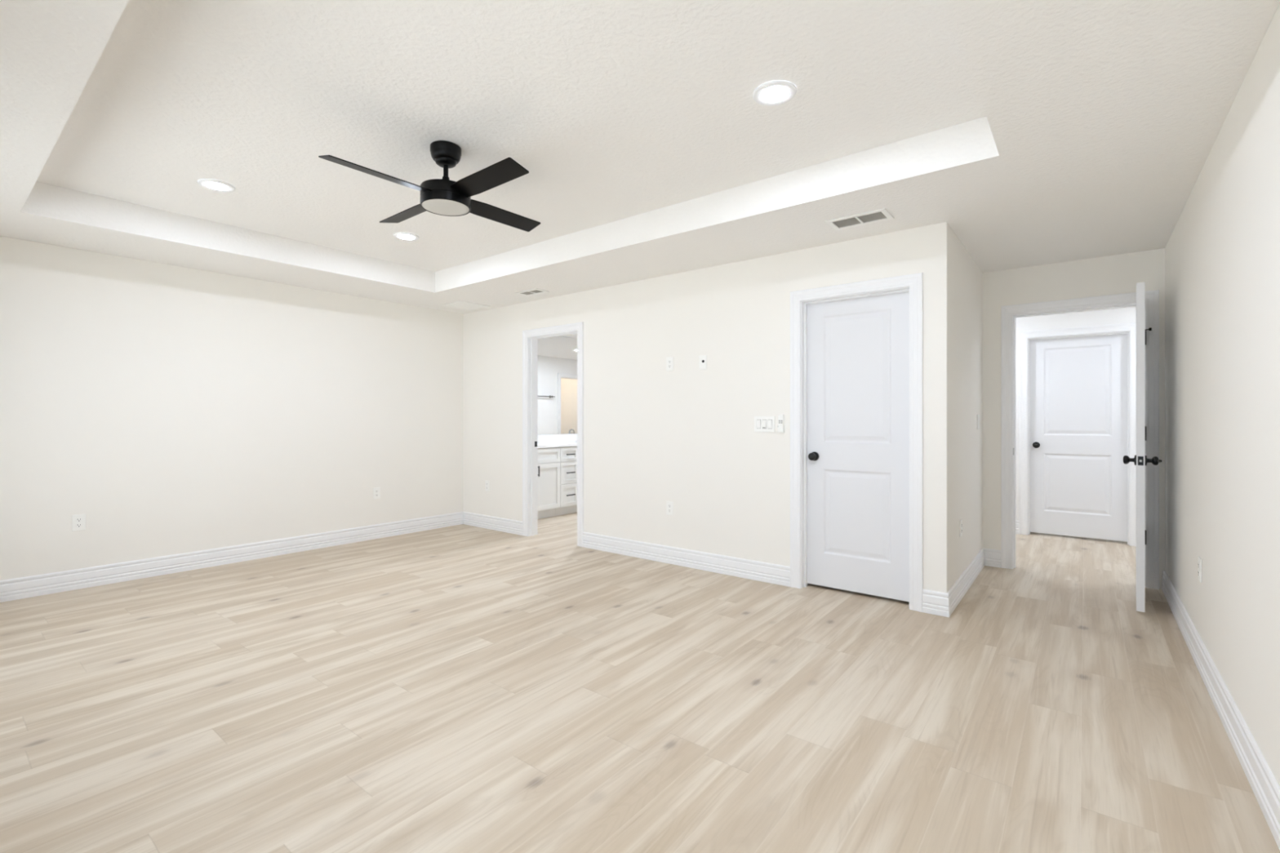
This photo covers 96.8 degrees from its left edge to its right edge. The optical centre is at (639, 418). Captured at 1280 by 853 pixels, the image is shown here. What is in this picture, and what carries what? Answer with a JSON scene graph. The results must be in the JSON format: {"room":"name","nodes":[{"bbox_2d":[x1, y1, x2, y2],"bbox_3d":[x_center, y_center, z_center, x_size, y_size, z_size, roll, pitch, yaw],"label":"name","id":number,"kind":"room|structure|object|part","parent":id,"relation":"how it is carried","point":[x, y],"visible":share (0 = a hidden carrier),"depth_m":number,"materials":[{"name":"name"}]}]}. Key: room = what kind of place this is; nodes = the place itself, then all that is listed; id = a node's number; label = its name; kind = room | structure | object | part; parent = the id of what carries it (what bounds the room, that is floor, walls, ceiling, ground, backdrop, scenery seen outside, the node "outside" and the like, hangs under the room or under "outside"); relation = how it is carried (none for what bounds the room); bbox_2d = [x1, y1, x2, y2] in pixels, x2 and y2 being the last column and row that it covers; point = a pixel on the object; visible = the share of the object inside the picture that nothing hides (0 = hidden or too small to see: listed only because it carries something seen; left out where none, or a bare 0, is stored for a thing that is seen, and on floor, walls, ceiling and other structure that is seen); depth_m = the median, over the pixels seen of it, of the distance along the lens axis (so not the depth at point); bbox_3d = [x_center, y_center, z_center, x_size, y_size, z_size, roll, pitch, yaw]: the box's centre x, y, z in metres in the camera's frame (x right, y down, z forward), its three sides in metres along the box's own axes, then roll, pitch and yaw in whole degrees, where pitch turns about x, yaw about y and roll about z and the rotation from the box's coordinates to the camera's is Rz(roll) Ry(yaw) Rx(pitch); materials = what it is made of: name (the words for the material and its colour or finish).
{"room":"empty bedroom","nodes":[
{"label":"empty bedroom","id":0,"kind":"room"},
{"bbox_2d":[0,235,577,580],"bbox_3d":[-1.944,0.000,6.844,0.120,2.438,9.580,0,0,38],"label":"wall","id":1,"kind":"structure","parent":0,"point":[178,410],"depth_m":4.64,"materials":[{"name":"white paint"}]},
{"bbox_2d":[71,513,85,531],"bbox_3d":[-4.028,0.744,4.078,0.008,0.116,0.072,0,0,38],"label":"wall outlet","id":2,"kind":"object","parent":1,"relation":"attached to","point":[78,521],"visible":1,"depth_m":4.07,"materials":[{"name":"white plastic"}]},
{"bbox_2d":[75,523,82,527],"bbox_3d":[-4.026,0.763,4.076,0.002,0.028,0.034,0,0,38],"label":"socket","id":3,"kind":"object","parent":2,"relation":"attached to","point":[77,525],"depth_m":4.08,"materials":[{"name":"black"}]},
{"bbox_2d":[75,517,82,521],"bbox_3d":[-4.026,0.725,4.076,0.002,0.028,0.034,0,0,38],"label":"socket","id":4,"kind":"object","parent":2,"relation":"attached to","point":[77,519],"depth_m":4.08,"materials":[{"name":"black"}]},
{"bbox_2d":[0,511,462,602],"bbox_3d":[-3.409,1.148,4.863,0.016,0.142,4.414,0,0,38],"label":"baseboard","id":5,"kind":"structure","parent":1,"relation":"attached to","point":[15,588],"depth_m":4.63,"materials":[{"name":"white paint"}]},
{"bbox_2d":[373,487,380,499],"bbox_3d":[-2.685,0.757,5.792,0.008,0.116,0.072,0,0,38],"label":"wall outlet","id":6,"kind":"object","parent":1,"relation":"attached to","point":[376,491],"visible":1,"depth_m":5.79,"materials":[{"name":"white plastic"}]},
{"bbox_2d":[537,336,577,435],"bbox_3d":[-1.223,-0.465,7.661,0.005,1.350,2.285,0,0,38],"label":"wall mirror","id":7,"kind":"object","parent":1,"relation":"attached to","point":[557,356],"visible":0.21,"depth_m":7.78,"materials":[{"name":"clear glass"}]},
{"bbox_2d":[537,433,577,442],"bbox_3d":[-1.217,0.261,7.656,0.020,0.098,2.305,0,0,38],"label":"backsplash","id":8,"kind":"structure","parent":1,"relation":"attached to","point":[549,437],"depth_m":7.75,"materials":[{"name":"white stone"}]},
{"bbox_2d":[0,511,1279,852],"bbox_3d":[1.278,1.280,4.397,8.210,0.120,9.700,0,0,38],"label":"floor","id":9,"kind":"structure","parent":0,"point":[462,688],"depth_m":2.40,"materials":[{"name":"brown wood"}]},
{"bbox_2d":[537,447,560,519],"bbox_3d":[-1.445,0.785,6.904,0.588,0.869,0.819,0,0,38],"label":"vanity cabinet","id":10,"kind":"object","parent":9,"relation":"on","point":[548,459],"visible":0.39,"depth_m":6.94,"materials":[{"name":"white paint"}]},
{"bbox_3d":[-1.248,0.447,6.750,0.019,0.178,0.816,0,0,38],"label":"false drawer","id":11,"kind":"part","parent":10,"relation":"part of","materials":[{"name":"white paint"}]},
{"bbox_3d":[-1.123,0.821,6.912,0.019,0.559,0.407,0,0,38],"label":"cabinet door","id":12,"kind":"part","parent":10,"relation":"part of","materials":[{"name":"white paint"}]},
{"bbox_2d":[555,446,577,515],"bbox_3d":[-1.095,0.785,7.350,0.588,0.869,0.311,0,0,38],"label":"base cabinet","id":13,"kind":"object","parent":9,"relation":"on","point":[568,454],"visible":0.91,"depth_m":7.20,"materials":[{"name":"white paint"}]},
{"bbox_3d":[-0.899,0.961,7.197,0.019,0.279,0.308,0,0,38],"label":"drawer","id":14,"kind":"part","parent":13,"relation":"part of","materials":[{"name":"white paint"}]},
{"bbox_3d":[-0.899,0.678,7.197,0.019,0.275,0.308,0,0,38],"label":"drawer","id":15,"kind":"part","parent":13,"relation":"part of","materials":[{"name":"white paint"}]},
{"bbox_3d":[-0.899,0.447,7.197,0.019,0.178,0.308,0,0,38],"label":"drawer","id":16,"kind":"part","parent":13,"relation":"part of","materials":[{"name":"white paint"}]},
{"bbox_2d":[573,505,577,512],"bbox_3d":[-0.643,0.785,7.927,0.588,0.869,1.150,0,0,38],"label":"vanity cabinet","id":17,"kind":"object","parent":9,"relation":"on","point":[575,507],"visible":0.02,"depth_m":7.40,"materials":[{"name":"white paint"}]},
{"bbox_2d":[537,433,577,448],"bbox_3d":[-1.002,0.281,7.488,0.565,0.138,2.305,0,0,38],"label":"countertop","id":18,"kind":"structure","parent":17,"relation":"on","point":[548,441],"depth_m":7.60,"materials":[{"name":"white stone"}]},
{"bbox_2d":[0,0,1279,314],"bbox_3d":[-0.517,-1.370,3.590,6.380,0.300,6.215,0,0,38],"label":"ceiling","id":19,"kind":"structure","parent":0,"point":[1041,132],"depth_m":2.67,"materials":[{"name":"white paint"}]},
{"bbox_2d":[197,178,235,191],"bbox_3d":[-2.571,-1.415,3.448,0.185,0.009,0.185,0,0,38],"label":"recessed light","id":20,"kind":"object","parent":19,"relation":"in","point":[213,184],"visible":1,"depth_m":3.44,"materials":[{"name":"white paint"}]},
{"bbox_2d":[393,232,418,240],"bbox_3d":[-1.815,-1.415,4.413,0.185,0.009,0.185,0,0,38],"label":"recessed light","id":21,"kind":"object","parent":19,"relation":"in","point":[402,236],"visible":1,"depth_m":4.39,"materials":[{"name":"white paint"}]},
{"bbox_2d":[318,140,540,231],"bbox_3d":[-1.015,-1.259,2.969,0.926,0.320,0.926,0,0,-6],"label":"ceiling fan","id":22,"kind":"object","parent":19,"relation":"hanging from","point":[446,197],"visible":1,"depth_m":2.89,"materials":[{"name":"black paint"}]},
{"bbox_3d":[-1.236,-1.158,2.699,0.124,0.034,0.509,0,0,38],"label":"blade","id":23,"kind":"part","parent":22,"relation":"part of","materials":[{"name":"black wood"}]},
{"bbox_3d":[-1.285,-1.158,3.190,0.509,0.034,0.124,0,0,38],"label":"blade","id":24,"kind":"part","parent":22,"relation":"part of","materials":[{"name":"black wood"}]},
{"bbox_3d":[-0.745,-1.158,2.749,0.509,0.034,0.124,0,0,38],"label":"blade","id":25,"kind":"part","parent":22,"relation":"part of","materials":[{"name":"black wood"}]},
{"bbox_3d":[-0.795,-1.158,3.239,0.124,0.034,0.509,0,0,38],"label":"blade","id":26,"kind":"part","parent":22,"relation":"part of","materials":[{"name":"black wood"}]},
{"bbox_2d":[440,300,490,311],"bbox_3d":[-1.876,-1.215,6.111,0.370,0.009,0.376,0,0,38],"label":"ceiling vent","id":27,"kind":"object","parent":19,"relation":"in","point":[460,304],"visible":1,"depth_m":6.09,"materials":[{"name":"white metal"}]},
{"bbox_2d":[515,288,549,296],"bbox_3d":[-1.038,-1.313,5.455,0.305,0.203,0.165,0,0,38],"label":"ceiling vent","id":28,"kind":"object","parent":19,"relation":"in","point":[535,291],"visible":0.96,"depth_m":5.45,"materials":[{"name":"white metal"}]},
{"bbox_2d":[752,80,796,106],"bbox_3d":[0.586,-1.415,2.474,0.185,0.009,0.185,0,0,38],"label":"recessed light","id":29,"kind":"object","parent":19,"relation":"in","point":[772,93],"visible":1,"depth_m":2.46,"materials":[{"name":"white paint"}]},
{"bbox_2d":[825,208,893,231],"bbox_3d":[1.341,-1.313,3.472,0.350,0.203,0.205,0,0,38],"label":"ceiling vent","id":30,"kind":"object","parent":19,"relation":"in","point":[882,213],"visible":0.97,"depth_m":3.47,"materials":[{"name":"white metal"}]},
{"bbox_2d":[463,222,950,593],"bbox_3d":[-0.043,0.000,5.104,5.018,2.438,0.115,0,0,38],"label":"wall","id":31,"kind":"structure","parent":0,"point":[685,436],"depth_m":4.62,"materials":[{"name":"white paint"}]},
{"bbox_2d":[484,480,489,491],"bbox_3d":[-1.701,0.746,6.324,0.072,0.116,0.008,0,0,38],"label":"wall outlet","id":32,"kind":"object","parent":31,"relation":"attached to","point":[486,482],"visible":1,"depth_m":6.32,"materials":[{"name":"white plastic"}]},
{"bbox_2d":[462,511,522,535],"bbox_3d":[-1.641,1.148,6.273,1.058,0.142,0.016,0,0,38],"label":"baseboard","id":33,"kind":"structure","parent":31,"relation":"attached to","point":[508,526],"depth_m":6.24,"materials":[{"name":"white paint"}]},
{"bbox_2d":[522,321,583,546],"bbox_3d":[-0.843,0.148,5.731,0.866,2.143,0.152,0,0,38],"label":"door frame","id":34,"kind":"structure","parent":31,"relation":"attached to","point":[530,337],"depth_m":5.91,"materials":[{"name":"white paint"}]},
{"bbox_3d":[-0.802,0.148,5.784,0.866,2.143,0.018,0,0,38],"label":"casing","id":35,"kind":"part","parent":34,"relation":"part of","materials":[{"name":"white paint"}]},
{"bbox_2d":[666,501,673,515],"bbox_3d":[0.253,0.754,4.794,0.072,0.116,0.008,0,0,38],"label":"wall outlet","id":36,"kind":"object","parent":31,"relation":"attached to","point":[669,504],"visible":1,"depth_m":4.79,"materials":[{"name":"white plastic"}]},
{"bbox_2d":[666,356,673,371],"bbox_3d":[0.253,-0.463,4.794,0.072,0.116,0.008,0,0,38],"label":"wall outlet","id":37,"kind":"object","parent":31,"relation":"attached to","point":[669,361],"visible":1,"depth_m":4.79,"materials":[{"name":"white plastic"}]},
{"bbox_2d":[582,532,790,586],"bbox_3d":[0.276,1.148,4.771,2.078,0.142,0.016,0,0,38],"label":"baseboard","id":38,"kind":"structure","parent":31,"relation":"attached to","point":[766,572],"depth_m":4.64,"materials":[{"name":"white paint"}]},
{"bbox_2d":[698,355,706,369],"bbox_3d":[0.509,-0.457,4.595,0.072,0.116,0.006,0,0,38],"label":"cable plate","id":39,"kind":"object","parent":31,"relation":"attached to","point":[702,358],"visible":1,"depth_m":4.59,"materials":[{"name":"white plastic"}]},
{"bbox_2d":[754,416,774,431],"bbox_3d":[0.932,0.039,4.260,0.166,0.118,0.012,0,0,38],"label":"light switch","id":40,"kind":"object","parent":31,"relation":"attached to","point":[762,424],"visible":1,"depth_m":4.26,"materials":[{"name":"white plastic"}]},
{"bbox_2d":[777,417,784,432],"bbox_3d":[1.036,0.046,4.173,0.049,0.111,0.021,0,0,38],"label":"cradle","id":41,"kind":"object","parent":31,"relation":"attached to","point":[779,429],"visible":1,"depth_m":4.17,"materials":[{"name":"white plastic"}]},
{"bbox_2d":[777,414,783,427],"bbox_3d":[1.035,0.032,4.172,0.039,0.128,0.016,0,0,38],"label":"remote control","id":42,"kind":"object","parent":41,"relation":"in","point":[780,417],"visible":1,"depth_m":4.17,"materials":[{"name":"white plastic"}]},
{"bbox_2d":[790,272,923,612],"bbox_3d":[1.481,0.148,3.911,0.879,2.143,0.152,0,0,38],"label":"door frame","id":43,"kind":"structure","parent":31,"relation":"attached to","point":[913,284],"depth_m":3.86,"materials":[{"name":"white paint"}]},
{"bbox_2d":[807,292,909,601],"bbox_3d":[1.486,0.180,3.917,0.711,2.036,0.100,0,0,38],"label":"door","id":44,"kind":"structure","parent":31,"relation":"in","point":[858,349],"depth_m":3.92,"materials":[{"name":"white paint"}]},
{"bbox_3d":[1.244,0.270,4.084,0.065,0.065,0.064,0,0,38],"label":"knob","id":45,"kind":"part","parent":44,"relation":"part of","materials":[{"name":"black metal"}]},
{"bbox_2d":[922,589,949,617],"bbox_3d":[1.845,1.148,3.542,0.149,0.142,0.016,0,0,38],"label":"baseboard","id":46,"kind":"structure","parent":31,"relation":"attached to","point":[934,602],"depth_m":3.54,"materials":[{"name":"white paint"}]},
{"bbox_2d":[950,226,982,588],"bbox_3d":[2.370,0.000,4.209,0.115,2.438,1.449,0,0,38],"label":"wall","id":47,"kind":"structure","parent":0,"point":[966,277],"depth_m":4.06,"materials":[{"name":"white paint"}]},
{"bbox_2d":[960,519,962,537],"bbox_3d":[2.202,0.749,3.894,0.008,0.116,0.072,0,0,38],"label":"wall outlet","id":48,"kind":"object","parent":47,"relation":"attached to","point":[961,520],"visible":1,"depth_m":3.89,"materials":[{"name":"white plastic"}]},
{"bbox_2d":[946,547,984,616],"bbox_3d":[2.381,1.148,4.116,0.016,0.142,1.580,0,0,38],"label":"baseboard","id":49,"kind":"structure","parent":47,"relation":"attached to","point":[957,591],"depth_m":3.97,"materials":[{"name":"white paint"}]},
{"bbox_2d":[977,413,979,429],"bbox_3d":[2.692,0.022,4.519,0.010,0.118,0.072,0,0,38],"label":"light switch","id":50,"kind":"object","parent":47,"relation":"attached to","point":[978,415],"visible":1,"depth_m":4.51,"materials":[{"name":"white plastic"}]},
{"bbox_2d":[982,248,1164,589],"bbox_3d":[3.230,0.000,4.530,5.300,2.438,0.115,0,0,38],"label":"wall","id":51,"kind":"structure","parent":0,"point":[1120,273],"depth_m":4.50,"materials":[{"name":"white paint"}]},
{"bbox_2d":[983,547,1000,568],"bbox_3d":[2.909,1.148,4.697,0.131,0.142,0.016,0,0,38],"label":"baseboard","id":52,"kind":"structure","parent":51,"relation":"attached to","point":[992,557],"depth_m":4.69,"materials":[{"name":"white paint"}]},
{"bbox_2d":[1000,289,1159,589],"bbox_3d":[3.379,0.148,4.412,0.958,2.143,0.152,0,0,38],"label":"door frame","id":53,"kind":"structure","parent":51,"relation":"attached to","point":[1009,313],"depth_m":4.37,"materials":[{"name":"white paint"}]},
{"bbox_2d":[1015,306,1135,520],"bbox_3d":[4.708,0.000,5.550,4.230,2.438,0.115,0,0,38],"label":"wall","id":54,"kind":"structure","parent":0,"point":[1122,315],"depth_m":5.82,"materials":[{"name":"white paint"}]},
{"bbox_2d":[1015,520,1018,533],"bbox_3d":[3.506,1.148,6.407,1.280,0.142,0.016,0,0,38],"label":"baseboard","id":55,"kind":"structure","parent":54,"relation":"attached to","point":[1016,521],"depth_m":6.02,"materials":[{"name":"white paint"}]},
{"bbox_2d":[1018,322,1135,546],"bbox_3d":[4.433,0.148,5.766,0.968,2.143,0.152,0,0,38],"label":"door frame","id":56,"kind":"structure","parent":54,"relation":"attached to","point":[1024,337],"depth_m":5.84,"materials":[{"name":"white paint"}]},
{"bbox_2d":[1030,333,1127,542],"bbox_3d":[4.438,0.180,5.772,0.800,2.036,0.100,0,0,38],"label":"door","id":57,"kind":"structure","parent":54,"relation":"in","point":[1078,385],"depth_m":5.77,"materials":[{"name":"white paint"}]},
{"bbox_3d":[4.160,0.275,5.966,0.065,0.065,0.064,0,0,38],"label":"knob","id":58,"kind":"part","parent":57,"relation":"part of","materials":[{"name":"black metal"}]},
{"bbox_2d":[1123,282,1162,612],"bbox_3d":[3.368,0.175,3.813,0.184,2.038,0.810,0,0,41],"label":"door","id":59,"kind":"structure","parent":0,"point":[1140,460],"depth_m":3.52,"materials":[{"name":"white paint"}]},
{"bbox_3d":[3.105,0.260,3.603,0.064,0.065,0.065,0,0,41],"label":"knob","id":60,"kind":"part","parent":59,"relation":"part of","materials":[{"name":"black metal"}]},
{"bbox_3d":[3.102,0.260,3.520,0.027,0.056,0.002,0,0,41],"label":"latch plate","id":61,"kind":"part","parent":59,"relation":"part of","materials":[{"name":"metal"}]},
{"bbox_3d":[3.184,0.260,3.534,0.064,0.065,0.065,0,0,41],"label":"knob","id":62,"kind":"part","parent":59,"relation":"part of","materials":[{"name":"black metal"}]},
{"bbox_2d":[1164,3,1279,786],"bbox_3d":[1.912,0.000,1.614,0.120,2.438,6.100,0,0,38],"label":"wall","id":63,"kind":"structure","parent":0,"point":[1222,251],"depth_m":2.17,"materials":[{"name":"white paint"}]},
{"bbox_2d":[1198,556,1201,582],"bbox_3d":[2.758,0.742,2.800,0.008,0.116,0.072,0,0,38],"label":"wall outlet","id":64,"kind":"object","parent":63,"relation":"attached to","point":[1199,557],"visible":1,"depth_m":2.79,"materials":[{"name":"white plastic"}]},
{"bbox_2d":[1162,570,1279,850],"bbox_3d":[1.889,1.148,1.696,0.016,0.142,5.959,0,0,38],"label":"baseboard","id":65,"kind":"structure","parent":63,"relation":"attached to","point":[1265,788],"depth_m":2.13,"materials":[{"name":"white paint"}]}
]}

